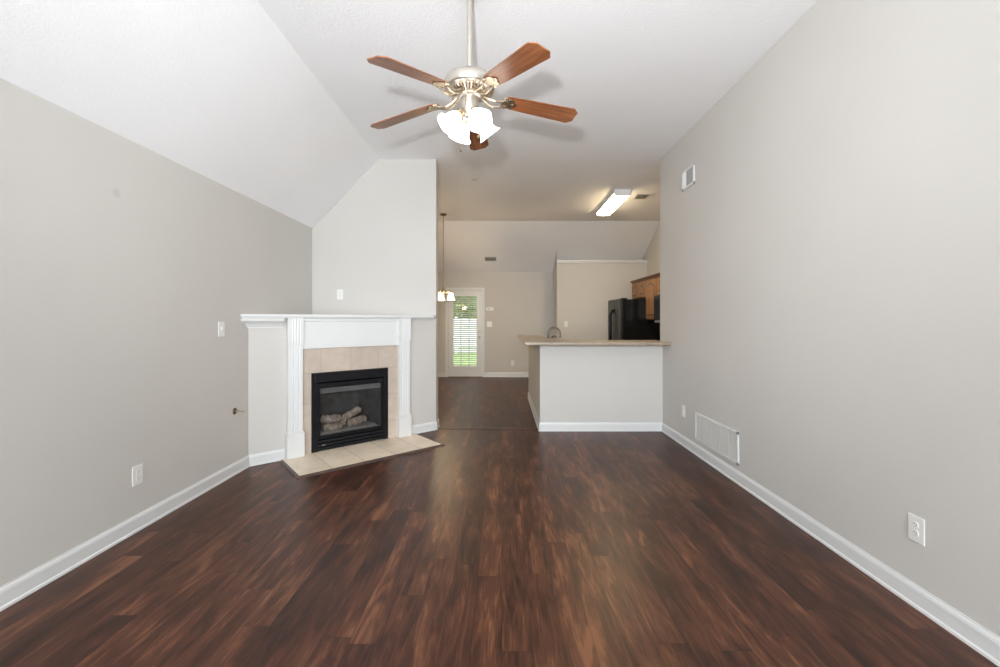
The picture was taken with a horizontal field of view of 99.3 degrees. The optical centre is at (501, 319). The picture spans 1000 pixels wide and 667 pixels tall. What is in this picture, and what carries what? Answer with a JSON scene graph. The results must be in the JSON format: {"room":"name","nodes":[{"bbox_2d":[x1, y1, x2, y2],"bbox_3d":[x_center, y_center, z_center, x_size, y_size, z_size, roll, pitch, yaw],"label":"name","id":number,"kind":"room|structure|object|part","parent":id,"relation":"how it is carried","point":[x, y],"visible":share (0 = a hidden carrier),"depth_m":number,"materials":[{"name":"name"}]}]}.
{"room":"living room","nodes":[
{"label":"living room","id":0,"kind":"room"},
{"bbox_2d":[0,78,311,586],"bbox_3d":[-2.400,0.062,3.735,0.120,2.575,12.910,0,0,0],"label":"wall","id":1,"kind":"structure","parent":0,"point":[122,262],"depth_m":2.53,"materials":[{"name":"beige paint"}]},
{"bbox_2d":[132,463,142,486],"bbox_3d":[-2.335,0.994,2.725,0.008,0.124,0.079,0,0,0],"label":"wall outlet","id":2,"kind":"object","parent":1,"relation":"attached to","point":[137,471],"visible":1,"depth_m":2.72,"materials":[{"name":"white plastic"}]},
{"bbox_2d":[0,448,284,611],"bbox_3d":[-2.218,1.298,0.760,0.244,0.105,6.721,0,0,0],"label":"baseboard","id":3,"kind":"structure","parent":1,"relation":"attached to","point":[19,588],"depth_m":2.56,"materials":[{"name":"white paint"}]},
{"bbox_2d":[218,322,224,336],"bbox_3d":[-2.332,0.075,3.540,0.015,0.124,0.079,0,0,0],"label":"light switch","id":4,"kind":"object","parent":1,"relation":"attached to","point":[221,325],"visible":1,"depth_m":3.54,"materials":[{"name":"white plastic"}]},
{"bbox_2d":[233,408,245,413],"bbox_3d":[-2.293,0.797,3.720,0.092,0.058,0.058,0,0,0],"label":"gas valve","id":5,"kind":"object","parent":1,"relation":"attached to","point":[235,411],"visible":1,"depth_m":3.71,"materials":[{"name":"brown metal"}]},
{"bbox_2d":[248,318,435,454],"bbox_3d":[-1.576,0.667,4.581,1.528,1.366,1.318,0,0,0],"label":"wall","id":6,"kind":"structure","parent":0,"point":[266,346],"depth_m":4.07,"materials":[{"name":"beige paint"}]},
{"bbox_2d":[241,314,435,459],"bbox_3d":[-1.899,0.640,4.895,2.092,1.390,1.089,0,0,-41],"label":"fireplace mantel","id":7,"kind":"object","parent":6,"relation":"attached to","point":[303,331],"visible":1,"depth_m":4.33,"materials":[{"name":"white paint"}]},
{"bbox_3d":[-2.232,0.029,3.955,0.362,0.091,0.090,0,0,-41],"label":"crown moulding","id":8,"kind":"part","parent":7,"relation":"part of","materials":[{"name":"white paint"}]},
{"bbox_2d":[241,314,435,318],"bbox_3d":[-1.899,-0.035,4.895,2.091,0.039,1.089,0,0,-41],"label":"shelf","id":9,"kind":"object","parent":7,"relation":"attached to","point":[244,316],"depth_m":4.31,"materials":[{"name":"white paint"}]},
{"bbox_3d":[-1.567,-0.001,4.515,1.035,0.030,0.017,0,0,-41],"label":"bed moulding","id":10,"kind":"part","parent":7,"relation":"part of","materials":[{"name":"white paint"}]},
{"bbox_2d":[303,345,397,453],"bbox_3d":[-1.593,0.810,4.550,1.037,1.052,0.020,0,0,-41],"label":"tile surround","id":11,"kind":"object","parent":6,"relation":"attached to","point":[317,360],"visible":0.9,"depth_m":4.52,"materials":[{"name":"beige tile"}]},
{"bbox_2d":[312,159,437,419],"bbox_3d":[-1.576,-0.315,5.325,1.528,3.330,0.170,0,0,0],"label":"wall","id":12,"kind":"structure","parent":0,"point":[378,244],"depth_m":5.24,"materials":[{"name":"beige paint"}]},
{"bbox_2d":[337,289,342,298],"bbox_3d":[-1.995,-0.315,5.235,0.079,0.124,0.008,0,0,0],"label":"wall outlet","id":13,"kind":"object","parent":12,"relation":"attached to","point":[339,291],"visible":1,"depth_m":5.23,"materials":[{"name":"white plastic"}]},
{"bbox_2d":[412,418,439,433],"bbox_3d":[-0.903,1.298,5.169,0.119,0.105,0.522,0,0,34],"label":"baseboard","id":14,"kind":"structure","parent":12,"relation":"attached to","point":[430,426],"depth_m":5.13,"materials":[{"name":"white paint"}]},
{"bbox_2d":[0,0,816,271],"bbox_3d":[0.475,-1.613,3.675,5.630,0.975,12.790,0,0,0],"label":"ceiling","id":15,"kind":"structure","parent":0,"point":[276,103],"depth_m":3.24,"materials":[{"name":"paint"}]},
{"bbox_2d":[438,213,454,300],"bbox_3d":[-1.112,-1.176,7.940,0.441,1.608,0.457,0,0,0],"label":"chandelier","id":16,"kind":"object","parent":15,"relation":"hanging from","point":[440,293],"visible":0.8,"depth_m":7.92,"materials":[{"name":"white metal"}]},
{"bbox_3d":[-1.095,-1.290,7.940,0.014,1.320,0.014,0,0,-23],"label":"stem","id":17,"kind":"part","parent":16,"relation":"part of","materials":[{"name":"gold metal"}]},
{"bbox_3d":[-0.953,-0.439,7.837,0.124,0.133,0.124,0,0,0],"label":"lamp shade","id":18,"kind":"part","parent":16,"relation":"part of","materials":[{"name":"white glass"}]},
{"bbox_2d":[367,0,576,151],"bbox_3d":[-0.185,-1.477,2.539,1.344,1.004,1.285,0,0,0],"label":"ceiling fan","id":19,"kind":"object","parent":15,"relation":"hanging from","point":[469,85],"visible":1,"depth_m":2.42,"materials":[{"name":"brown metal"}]},
{"bbox_3d":[-0.600,-1.260,2.635,0.470,0.006,0.140,-8,11,20],"label":"blade","id":20,"kind":"part","parent":19,"relation":"part of","materials":[{"name":"brown wood"}]},
{"bbox_3d":[-0.457,-1.247,2.141,0.140,0.006,0.470,13,17,36],"label":"blade","id":21,"kind":"part","parent":19,"relation":"part of","materials":[{"name":"brown wood"}]},
{"bbox_3d":[-0.300,-1.132,2.415,0.138,0.140,0.133,0,0,0],"label":"lamp shade","id":22,"kind":"part","parent":19,"relation":"part of","materials":[{"name":"white glass"}]},
{"bbox_3d":[-0.259,-1.132,2.594,0.133,0.140,0.138,0,0,0],"label":"lamp shade","id":23,"kind":"part","parent":19,"relation":"part of","materials":[{"name":"white glass"}]},
{"bbox_3d":[-0.139,-1.157,2.400,0.048,0.064,0.058,0,0,0],"label":"bulb","id":24,"kind":"part","parent":19,"relation":"part of","materials":[{"name":"white glass"}]},
{"bbox_3d":[-0.174,-1.287,2.923,0.140,0.006,0.470,-13,-4,1],"label":"blade","id":25,"kind":"part","parent":19,"relation":"part of","materials":[{"name":"brown wood"}]},
{"bbox_3d":[-0.121,-1.132,2.374,0.133,0.140,0.138,0,0,0],"label":"lamp shade","id":26,"kind":"part","parent":19,"relation":"part of","materials":[{"name":"white glass"}]},
{"bbox_3d":[-0.080,-1.132,2.553,0.138,0.140,0.133,0,0,0],"label":"lamp shade","id":27,"kind":"part","parent":19,"relation":"part of","materials":[{"name":"white glass"}]},
{"bbox_3d":[0.057,-1.266,2.123,0.140,0.006,0.470,10,1,-35],"label":"blade","id":28,"kind":"part","parent":19,"relation":"part of","materials":[{"name":"brown wood"}]},
{"bbox_3d":[0.232,-1.291,2.607,0.470,0.006,0.140,4,-11,-16],"label":"blade","id":29,"kind":"part","parent":19,"relation":"part of","materials":[{"name":"brown wood"}]},
{"bbox_2d":[485,257,495,260],"bbox_3d":[-0.260,-1.379,9.607,0.260,0.075,0.127,0,0,0],"label":"ceiling vent","id":30,"kind":"object","parent":15,"relation":"in","point":[486,258],"visible":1,"depth_m":9.60,"materials":[{"name":"beige metal"}]},
{"bbox_2d":[596,189,630,215],"bbox_3d":[1.830,-1.931,7.060,0.260,0.096,1.240,0,0,0],"label":"fluorescent light","id":31,"kind":"object","parent":15,"relation":"attached to","point":[617,196],"visible":1,"depth_m":6.82,"materials":[{"name":"white paint"}]},
{"bbox_2d":[597,195,628,214],"bbox_3d":[1.830,-1.903,7.060,0.244,0.036,1.200,0,0,0],"label":"diffuser","id":32,"kind":"object","parent":31,"relation":"attached to","point":[612,202],"depth_m":6.96,"materials":[{"name":"white plastic"}]},
{"bbox_2d":[633,194,650,198],"bbox_3d":[2.235,-1.974,6.800,0.220,0.012,0.270,0,0,0],"label":"ceiling vent","id":33,"kind":"object","parent":15,"relation":"in","point":[638,196],"visible":1,"depth_m":6.79,"materials":[{"name":"beige metal"}]},
{"bbox_2d":[438,272,553,376],"bbox_3d":[0.475,0.106,10.130,5.630,2.487,0.120,0,0,0],"label":"wall","id":34,"kind":"structure","parent":0,"point":[522,303],"depth_m":10.07,"materials":[{"name":"beige paint"}]},
{"bbox_2d":[446,288,484,376],"bbox_3d":[-0.875,0.294,10.097,0.924,2.112,0.186,0,0,0],"label":"door","id":35,"kind":"structure","parent":34,"relation":"in","point":[479,371],"depth_m":10.08,"materials":[{"name":"white paint"}]},
{"bbox_2d":[453,298,476,365],"bbox_3d":[-0.877,0.286,10.094,0.567,1.633,0.020,0,0,0],"label":"blind","id":36,"kind":"object","parent":35,"relation":"attached to","point":[454,298],"depth_m":10.09,"materials":[{"name":"white plastic"}]},
{"bbox_3d":[-0.877,0.273,10.078,0.635,1.745,0.008,0,0,0],"label":"lite frame","id":37,"kind":"part","parent":35,"relation":"part of","materials":[{"name":"white paint"}]},
{"bbox_2d":[485,373,528,376],"bbox_3d":[0.393,1.298,10.060,1.595,0.105,0.019,0,0,0],"label":"baseboard","id":38,"kind":"structure","parent":34,"relation":"attached to","point":[486,374],"depth_m":10.06,"materials":[{"name":"white paint"}]},
{"bbox_2d":[0,377,997,666],"bbox_3d":[0.415,1.400,3.735,5.750,0.100,12.910,0,0,0],"label":"floor","id":39,"kind":"structure","parent":0,"point":[484,547],"depth_m":2.26,"materials":[{"name":"brown wood"}]},
{"bbox_2d":[280,433,444,478],"bbox_3d":[-1.380,1.342,4.324,1.486,0.016,0.638,0,0,-41],"label":"hearth","id":40,"kind":"object","parent":39,"relation":"on","point":[325,461],"visible":1,"depth_m":4.22,"materials":[{"name":"beige tile"}]},
{"bbox_2d":[311,367,387,452],"bbox_3d":[-1.730,0.936,4.683,0.821,0.796,0.440,0,0,-41],"label":"gas fireplace","id":41,"kind":"object","parent":40,"relation":"on","point":[337,392],"visible":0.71,"depth_m":4.65,"materials":[{"name":"black metal"}]},
{"bbox_2d":[320,414,341,423],"bbox_3d":[-1.857,1.071,4.619,0.105,0.111,0.226,0,0,42],"label":"log","id":42,"kind":"object","parent":41,"relation":"on","point":[324,419],"visible":0.89,"depth_m":4.57,"materials":[{"name":"ceramic"}]},
{"bbox_2d":[322,422,342,430],"bbox_3d":[-1.804,1.137,4.535,0.089,0.090,0.204,0,0,43],"label":"log","id":43,"kind":"object","parent":41,"relation":"on","point":[337,425],"visible":1,"depth_m":4.50,"materials":[{"name":"ceramic"}]},
{"bbox_2d":[339,417,345,424],"bbox_3d":[-1.735,1.102,4.638,0.071,0.093,0.094,0,0,0],"label":"log","id":44,"kind":"object","parent":41,"relation":"on","point":[342,419],"visible":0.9,"depth_m":4.62,"materials":[{"name":"ceramic"}]},
{"bbox_2d":[320,383,380,393],"bbox_3d":[-1.644,0.719,4.589,0.688,0.082,0.045,0,0,-41],"label":"hood","id":45,"kind":"object","parent":41,"relation":"attached to","point":[374,385],"depth_m":4.57,"materials":[{"name":"grey metal"}]},
{"bbox_3d":[-1.610,0.939,4.550,0.708,0.522,0.024,0,0,-41],"label":"glass frame","id":46,"kind":"part","parent":41,"relation":"part of","materials":[{"name":"black metal"}]},
{"bbox_3d":[-1.618,1.267,4.559,0.708,0.134,0.076,0,0,-41],"label":"louver panel","id":47,"kind":"part","parent":41,"relation":"part of","materials":[{"name":"black metal"}]},
{"bbox_3d":[-1.606,0.586,4.546,0.768,0.096,0.070,0,0,-41],"label":"hood panel","id":48,"kind":"part","parent":41,"relation":"part of","materials":[{"name":"black metal"}]},
{"bbox_2d":[342,406,360,419],"bbox_3d":[-1.685,1.044,4.770,0.089,0.139,0.223,0,0,39],"label":"log","id":49,"kind":"object","parent":41,"relation":"in","point":[356,410],"visible":0.92,"depth_m":4.74,"materials":[{"name":"ceramic"}]},
{"bbox_2d":[347,415,366,426],"bbox_3d":[-1.613,1.124,4.729,0.098,0.107,0.221,0,0,40],"label":"log","id":50,"kind":"object","parent":41,"relation":"on","point":[351,422],"visible":1,"depth_m":4.69,"materials":[{"name":"ceramic"}]},
{"bbox_2d":[608,298,659,340],"bbox_3d":[2.675,0.458,8.800,0.890,1.784,0.900,0,0,0],"label":"refrigerator","id":51,"kind":"object","parent":39,"relation":"on","point":[627,320],"visible":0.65,"depth_m":8.35,"materials":[{"name":"black metal"}]},
{"bbox_3d":[2.342,0.414,9.027,0.070,1.672,0.443,0,0,0],"label":"door","id":52,"kind":"part","parent":51,"relation":"part of","materials":[{"name":"black metal"}]},
{"bbox_3d":[2.273,0.290,8.846,0.088,1.034,0.033,0,0,19],"label":"handle","id":53,"kind":"part","parent":51,"relation":"part of","materials":[{"name":"black metal"}]},
{"bbox_3d":[2.273,0.290,8.754,0.088,1.034,0.033,0,0,-19],"label":"handle","id":54,"kind":"part","parent":51,"relation":"part of","materials":[{"name":"black metal"}]},
{"bbox_3d":[2.342,0.414,8.572,0.070,1.672,0.441,0,0,0],"label":"door","id":55,"kind":"part","parent":51,"relation":"part of","materials":[{"name":"black metal"}]},
{"bbox_3d":[0.903,0.916,6.350,0.626,0.868,1.380,0,0,0],"label":"cabinet","id":56,"kind":"object","parent":39,"relation":"on","visible":0},
{"bbox_3d":[0.895,0.518,6.350,0.610,0.164,1.420,0,0,0],"label":"countertop","id":57,"kind":"structure","parent":56,"relation":"on","visible":0},
{"bbox_2d":[548,327,560,337],"bbox_3d":[0.687,0.266,6.022,0.261,0.347,0.203,0,0,-29],"label":"faucet","id":58,"kind":"object","parent":57,"relation":"on","point":[551,327],"visible":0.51,"depth_m":5.99,"materials":[{"name":"metal"}]},
{"bbox_2d":[529,345,662,421],"bbox_3d":[1.208,0.823,6.285,1.491,1.055,2.230,0,0,0],"label":"wall","id":59,"kind":"structure","parent":0,"point":[568,383],"depth_m":5.17,"materials":[{"name":"beige paint"}]},
{"bbox_2d":[438,428,537,428],"bbox_3d":[-0.175,1.347,5.270,1.244,0.007,0.050,0,0,0],"label":"trim","id":60,"kind":"structure","parent":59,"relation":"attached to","point":[438,428],"depth_m":5.26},
{"bbox_2d":[517,335,670,344],"bbox_3d":[1.104,0.274,6.025,1.692,0.040,2.250,0,0,0],"label":"countertop","id":61,"kind":"structure","parent":59,"relation":"on","point":[525,339],"depth_m":5.02,"materials":[{"name":"beige laminate"}]},
{"bbox_2d":[527,392,999,666],"bbox_3d":[1.198,1.298,2.400,1.510,0.105,10.000,0,0,0],"label":"baseboard","id":62,"kind":"structure","parent":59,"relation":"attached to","point":[979,638],"depth_m":2.43,"materials":[{"name":"white paint"}]},
{"bbox_2d":[553,249,646,339],"bbox_3d":[2.187,-0.100,9.685,1.966,2.900,0.770,0,0,0],"label":"wall partition","id":63,"kind":"structure","parent":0,"point":[582,291],"depth_m":9.30,"materials":[{"name":"beige paint"}]},
{"bbox_2d":[556,260,646,262],"bbox_3d":[2.180,-1.275,9.281,1.980,0.070,0.038,0,0,0],"label":"trim","id":64,"kind":"structure","parent":63,"relation":"attached to","point":[557,261],"depth_m":9.26,"materials":[{"name":"white paint"}]},
{"bbox_2d":[642,223,659,275],"bbox_3d":[3.230,-0.315,7.720,0.120,3.330,4.940,0,0,0],"label":"wall","id":65,"kind":"structure","parent":0,"point":[652,254],"depth_m":8.84,"materials":[{"name":"beige paint"}]},
{"bbox_2d":[630,277,645,298],"bbox_3d":[2.978,-0.645,8.809,0.377,0.390,0.893,0,0,0],"label":"upper cabinet","id":66,"kind":"object","parent":65,"relation":"attached to","point":[639,285],"visible":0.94,"depth_m":8.78,"materials":[{"name":"brown wood"}]},
{"bbox_3d":[2.829,-0.613,9.026,0.019,0.285,0.414,0,0,0],"label":"door","id":67,"kind":"part","parent":66,"relation":"part of","materials":[{"name":"brown wood"}]},
{"bbox_3d":[2.978,-0.810,8.809,0.377,0.060,0.893,0,0,0],"label":"crown moulding","id":68,"kind":"part","parent":66,"relation":"part of","materials":[{"name":"brown wood"}]},
{"bbox_3d":[2.816,-0.615,8.591,0.006,0.159,0.272,0,0,0],"label":"raised panel","id":69,"kind":"part","parent":66,"relation":"part of","materials":[{"name":"brown wood"}]},
{"bbox_3d":[2.829,-0.613,8.591,0.019,0.285,0.414,0,0,0],"label":"door","id":70,"kind":"part","parent":66,"relation":"part of","materials":[{"name":"brown wood"}]},
{"bbox_2d":[644,274,656,318],"bbox_3d":[2.978,-0.425,8.070,0.377,0.830,0.576,0,0,0],"label":"upper cabinet","id":71,"kind":"object","parent":65,"relation":"attached to","point":[651,281],"visible":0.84,"depth_m":8.05,"materials":[{"name":"brown wood"}]},
{"bbox_3d":[2.816,-0.395,8.070,0.006,0.579,0.370,0,0,0],"label":"raised panel","id":72,"kind":"part","parent":71,"relation":"part of","materials":[{"name":"brown wood"}]},
{"bbox_3d":[2.978,-0.810,8.070,0.377,0.060,0.576,0,0,0],"label":"crown moulding","id":73,"kind":"part","parent":71,"relation":"part of","materials":[{"name":"brown wood"}]},
{"bbox_2d":[655,273,659,294],"bbox_3d":[2.978,-0.645,7.399,0.377,0.390,0.758,0,0,0],"label":"upper cabinet","id":74,"kind":"object","parent":65,"relation":"attached to","point":[657,275],"visible":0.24,"depth_m":7.66,"materials":[{"name":"brown wood"}]},
{"bbox_2d":[654,295,659,322],"bbox_3d":[2.951,-0.199,7.400,0.431,0.497,0.740,0,0,0],"label":"microwave","id":75,"kind":"object","parent":74,"relation":"attached to","point":[657,297],"visible":0.23,"depth_m":7.62,"materials":[{"name":"black metal"}]},
{"bbox_2d":[660,0,999,636],"bbox_3d":[2.013,-0.315,1.265,0.120,3.330,7.970,0,0,0],"label":"wall","id":76,"kind":"structure","parent":0,"point":[830,261],"depth_m":2.30,"materials":[{"name":"beige paint"}]},
{"bbox_2d":[682,405,684,416],"bbox_3d":[1.948,0.978,4.567,0.008,0.124,0.079,0,0,0],"label":"wall outlet","id":77,"kind":"object","parent":76,"relation":"attached to","point":[683,406],"visible":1,"depth_m":4.56,"materials":[{"name":"white plastic"}]},
{"bbox_2d":[682,163,694,191],"bbox_3d":[1.944,-1.488,4.445,0.018,0.205,0.290,0,0,0],"label":"air vent","id":78,"kind":"object","parent":76,"relation":"in","point":[688,175],"visible":1,"depth_m":4.42,"materials":[{"name":"white metal"}]},
{"bbox_2d":[695,412,738,465],"bbox_3d":[1.947,1.062,3.890,0.012,0.275,0.780,0,0,0],"label":"air vent","id":79,"kind":"object","parent":76,"relation":"in","point":[721,439],"visible":1,"depth_m":3.83,"materials":[{"name":"white metal"}]},
{"bbox_2d":[908,512,924,545],"bbox_3d":[1.948,0.984,2.000,0.008,0.124,0.079,0,0,0],"label":"wall outlet","id":80,"kind":"object","parent":76,"relation":"attached to","point":[916,525],"visible":1,"depth_m":1.99,"materials":[{"name":"white plastic"}]},
{"bbox_2d":[912,521,918,527],"bbox_3d":[1.946,0.964,2.000,0.003,0.029,0.027,0,0,0],"label":"receptacle","id":81,"kind":"object","parent":80,"relation":"attached to","point":[915,524],"depth_m":2.00,"materials":[{"name":"white plastic"}]},
{"bbox_2d":[912,530,918,536],"bbox_3d":[1.946,1.004,2.000,0.003,0.029,0.027,0,0,0],"label":"receptacle","id":82,"kind":"object","parent":80,"relation":"attached to","point":[915,533],"depth_m":2.00,"materials":[{"name":"white plastic"}]},
{"label":"outside","id":83,"kind":"structure","parent":0,"visible":0},
{"bbox_2d":[453,353,476,366],"bbox_3d":[-1.000,1.550,22.095,16.000,0.100,23.810,0,0,0],"label":"lawn","id":84,"kind":"structure","parent":83,"point":[453,353],"depth_m":16.14,"materials":[{"name":"green plant"}]},
{"bbox_2d":[453,317,476,353],"bbox_3d":[-1.982,0.675,18.955,10.055,1.650,0.150,0,0,0],"label":"fence","id":85,"kind":"object","parent":84,"relation":"on","point":[455,317],"visible":0.08,"depth_m":19.00,"materials":[{"name":"white plastic"}]},
{"bbox_3d":[-2.050,0.675,18.938,0.120,1.650,0.115,0,0,0],"label":"post","id":86,"kind":"part","parent":85,"relation":"part of","materials":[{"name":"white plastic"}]},
{"bbox_2d":[453,296,476,317],"bbox_3d":[-2.448,-0.797,20.996,2.650,4.603,2.638,0,0,0],"label":"leafy tree","id":87,"kind":"object","parent":84,"relation":"on","point":[454,296],"visible":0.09,"depth_m":20.47,"materials":[{"name":"green plant"}]}
]}

